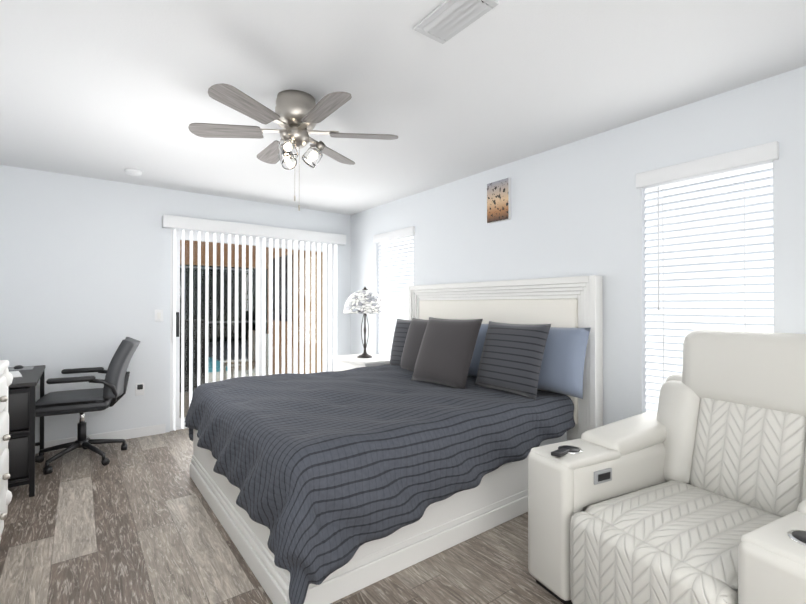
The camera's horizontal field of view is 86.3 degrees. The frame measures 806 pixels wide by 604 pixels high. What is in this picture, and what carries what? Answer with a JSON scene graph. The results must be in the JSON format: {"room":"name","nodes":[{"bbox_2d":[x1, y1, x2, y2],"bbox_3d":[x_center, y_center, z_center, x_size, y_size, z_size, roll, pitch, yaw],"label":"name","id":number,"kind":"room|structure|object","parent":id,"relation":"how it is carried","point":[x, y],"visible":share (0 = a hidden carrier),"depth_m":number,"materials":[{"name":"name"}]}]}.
{"room":"bedroom","nodes":[
{"label":"bedroom","id":0,"kind":"room"},
{"bbox_2d":[0,165,350,442],"bbox_3d":[-2.211,0.086,4.517,4.040,2.440,0.160,0,0,-37],"label":"wall","id":1,"kind":"structure","parent":0,"point":[84,272],"depth_m":3.97,"materials":[{"name":"white paint"}]},
{"bbox_2d":[35,424,165,453],"bbox_3d":[-2.159,1.260,4.440,3.720,0.090,0.012,0,0,-37],"label":"baseboard","id":2,"kind":"structure","parent":1,"relation":"attached to","point":[141,432],"depth_m":4.05,"materials":[{"name":"white wood"}]},
{"bbox_2d":[135,383,143,395],"bbox_3d":[-2.535,0.844,4.144,0.075,0.118,0.037,0,0,-37],"label":"electrical outlet plate","id":3,"kind":"object","parent":1,"relation":"attached to","point":[139,388],"visible":1,"depth_m":4.14,"materials":[{"name":"white plastic"}]},
{"bbox_2d":[155,310,162,321],"bbox_3d":[-2.414,0.134,4.254,0.075,0.118,0.013,0,0,-37],"label":"switch plate","id":4,"kind":"object","parent":1,"relation":"attached to","point":[158,315],"visible":1,"depth_m":4.25,"materials":[{"name":"white plastic"}]},
{"bbox_2d":[170,229,333,430],"bbox_3d":[-1.645,0.284,4.943,1.860,2.050,0.120,0,0,-37],"label":"sliding glass door","id":5,"kind":"structure","parent":1,"relation":"in","point":[178,289],"depth_m":4.65,"materials":[{"name":"white"}]},
{"bbox_2d":[162,215,345,430],"bbox_3d":[-1.553,0.213,4.839,2.040,2.130,0.113,0,0,-37],"label":"vertical blinds","id":6,"kind":"object","parent":1,"relation":"attached to","point":[207,226],"visible":0.9,"depth_m":4.81,"materials":[{"name":"white plastic"}]},
{"bbox_2d":[0,428,562,603],"bbox_3d":[-0.309,1.339,1.991,4.040,0.100,6.470,0,0,-37],"label":"floor","id":7,"kind":"structure","parent":0,"point":[137,521],"depth_m":2.23,"materials":[{"name":"brown wood"}]},
{"bbox_2d":[0,360,12,540],"bbox_3d":[-1.952,0.797,1.649,0.601,0.980,1.300,0,0,-37],"label":"dresser","id":8,"kind":"object","parent":7,"relation":"on","point":[6,378],"visible":1,"depth_m":2.16,"materials":[{"name":"white wood"}]},
{"bbox_2d":[8,365,45,496],"bbox_3d":[-2.994,0.902,3.092,0.600,0.790,1.020,0,0,-37],"label":"desk","id":9,"kind":"object","parent":7,"relation":"on","point":[22,444],"visible":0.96,"depth_m":2.86,"materials":[{"name":"black wood"}]},
{"bbox_2d":[35,337,139,474],"bbox_3d":[-2.621,0.805,3.587,0.734,0.990,0.635,0,0,-29],"label":"office chair","id":10,"kind":"object","parent":7,"relation":"on","point":[111,393],"visible":1,"depth_m":3.46,"materials":[{"name":"black leather"}]},
{"bbox_2d":[332,353,389,370],"bbox_3d":[-0.402,0.957,4.712,0.510,0.700,0.700,0,0,-37],"label":"nightstand","id":11,"kind":"object","parent":7,"relation":"on","point":[346,362],"visible":0.19,"depth_m":4.62,"materials":[{"name":"white wood"}]},
{"bbox_2d":[344,287,385,357],"bbox_3d":[-0.418,0.217,4.730,0.470,0.780,0.470,0,0,-37],"label":"table lamp","id":12,"kind":"object","parent":11,"relation":"on","point":[364,301],"visible":1,"depth_m":4.58,"materials":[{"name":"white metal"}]},
{"bbox_2d":[185,275,602,603],"bbox_3d":[-0.187,0.561,3.068,2.193,1.470,2.154,0,0,-37],"label":"bed","id":13,"kind":"object","parent":7,"relation":"on","point":[329,487],"visible":0.98,"depth_m":2.41,"materials":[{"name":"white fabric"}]},
{"bbox_2d":[528,329,805,603],"bbox_3d":[1.242,0.708,1.719,1.011,1.159,1.080,0,0,-27],"label":"recliner","id":14,"kind":"object","parent":7,"relation":"on","point":[692,490],"visible":1,"depth_m":1.76,"materials":[{"name":"white leather"}]},
{"bbox_2d":[0,0,805,214],"bbox_3d":[-0.309,-1.200,2.008,4.040,0.100,6.470,0,0,-37],"label":"ceiling","id":15,"kind":"structure","parent":0,"point":[111,90],"depth_m":2.21,"materials":[{"name":"white paint"}]},
{"bbox_2d":[125,169,141,175],"bbox_3d":[-2.342,-1.124,3.736,0.130,0.030,0.130,0,0,-37],"label":"smoke detector","id":16,"kind":"object","parent":15,"relation":"attached to","point":[134,172],"visible":0.98,"depth_m":3.71,"materials":[{"name":"white plastic"}]},
{"bbox_2d":[188,83,397,210],"bbox_3d":[-0.604,-0.832,2.428,1.038,0.632,1.159,0,0,-37],"label":"ceiling fan","id":17,"kind":"object","parent":15,"relation":"hanging from","point":[296,116],"visible":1,"depth_m":2.34,"materials":[{"name":"silver metal"}]},
{"bbox_2d":[413,0,498,43],"bbox_3d":[0.205,-1.143,1.725,0.170,0.019,0.320,0,0,-37],"label":"ceiling vent","id":18,"kind":"object","parent":15,"relation":"in","point":[445,21],"visible":0.94,"depth_m":1.72,"materials":[{"name":"silver metal"}]},
{"bbox_2d":[351,66,805,425],"bbox_3d":[1.287,0.077,3.105,0.160,2.440,6.310,0,0,-37],"label":"wall","id":19,"kind":"structure","parent":0,"point":[577,208],"depth_m":2.87,"materials":[{"name":"white paint"}]},
{"bbox_2d":[373,226,414,355],"bbox_3d":[-0.090,0.010,4.822,0.088,1.605,0.760,0,0,-37],"label":"window blind","id":20,"kind":"object","parent":19,"relation":"attached to","point":[396,275],"visible":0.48,"depth_m":4.87,"materials":[{"name":"white plastic"}]},
{"bbox_2d":[487,178,510,223],"bbox_3d":[0.800,-0.843,3.596,0.030,0.335,0.230,0,0,-37],"label":"picture","id":21,"kind":"object","parent":19,"relation":"attached to","point":[499,201],"visible":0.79,"depth_m":3.57,"materials":[{"name":"multicoloured"}]},
{"bbox_2d":[636,141,778,412],"bbox_3d":[1.703,-0.005,2.449,0.088,1.605,0.690,0,0,-37],"label":"window blind","id":22,"kind":"object","parent":19,"relation":"attached to","point":[714,271],"visible":0.52,"depth_m":2.45,"materials":[{"name":"white plastic"}]},
{"label":"outside","id":23,"kind":"structure","parent":0,"visible":0},
{"bbox_2d":[180,340,255,417],"bbox_3d":[-5.221,1.407,9.221,15.000,0.100,10.990,0,0,-37],"label":"ground","id":24,"kind":"structure","parent":23,"point":[225,355],"depth_m":10.99,"materials":[{"name":"grey"}]},
{"bbox_2d":[180,239,411,392],"bbox_3d":[-7.222,-2.912,9.409,28.000,9.500,13.657,0,0,-37],"label":"lanai","id":25,"kind":"object","parent":24,"relation":"on","point":[195,306],"depth_m":6.73,"materials":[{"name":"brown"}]}
]}

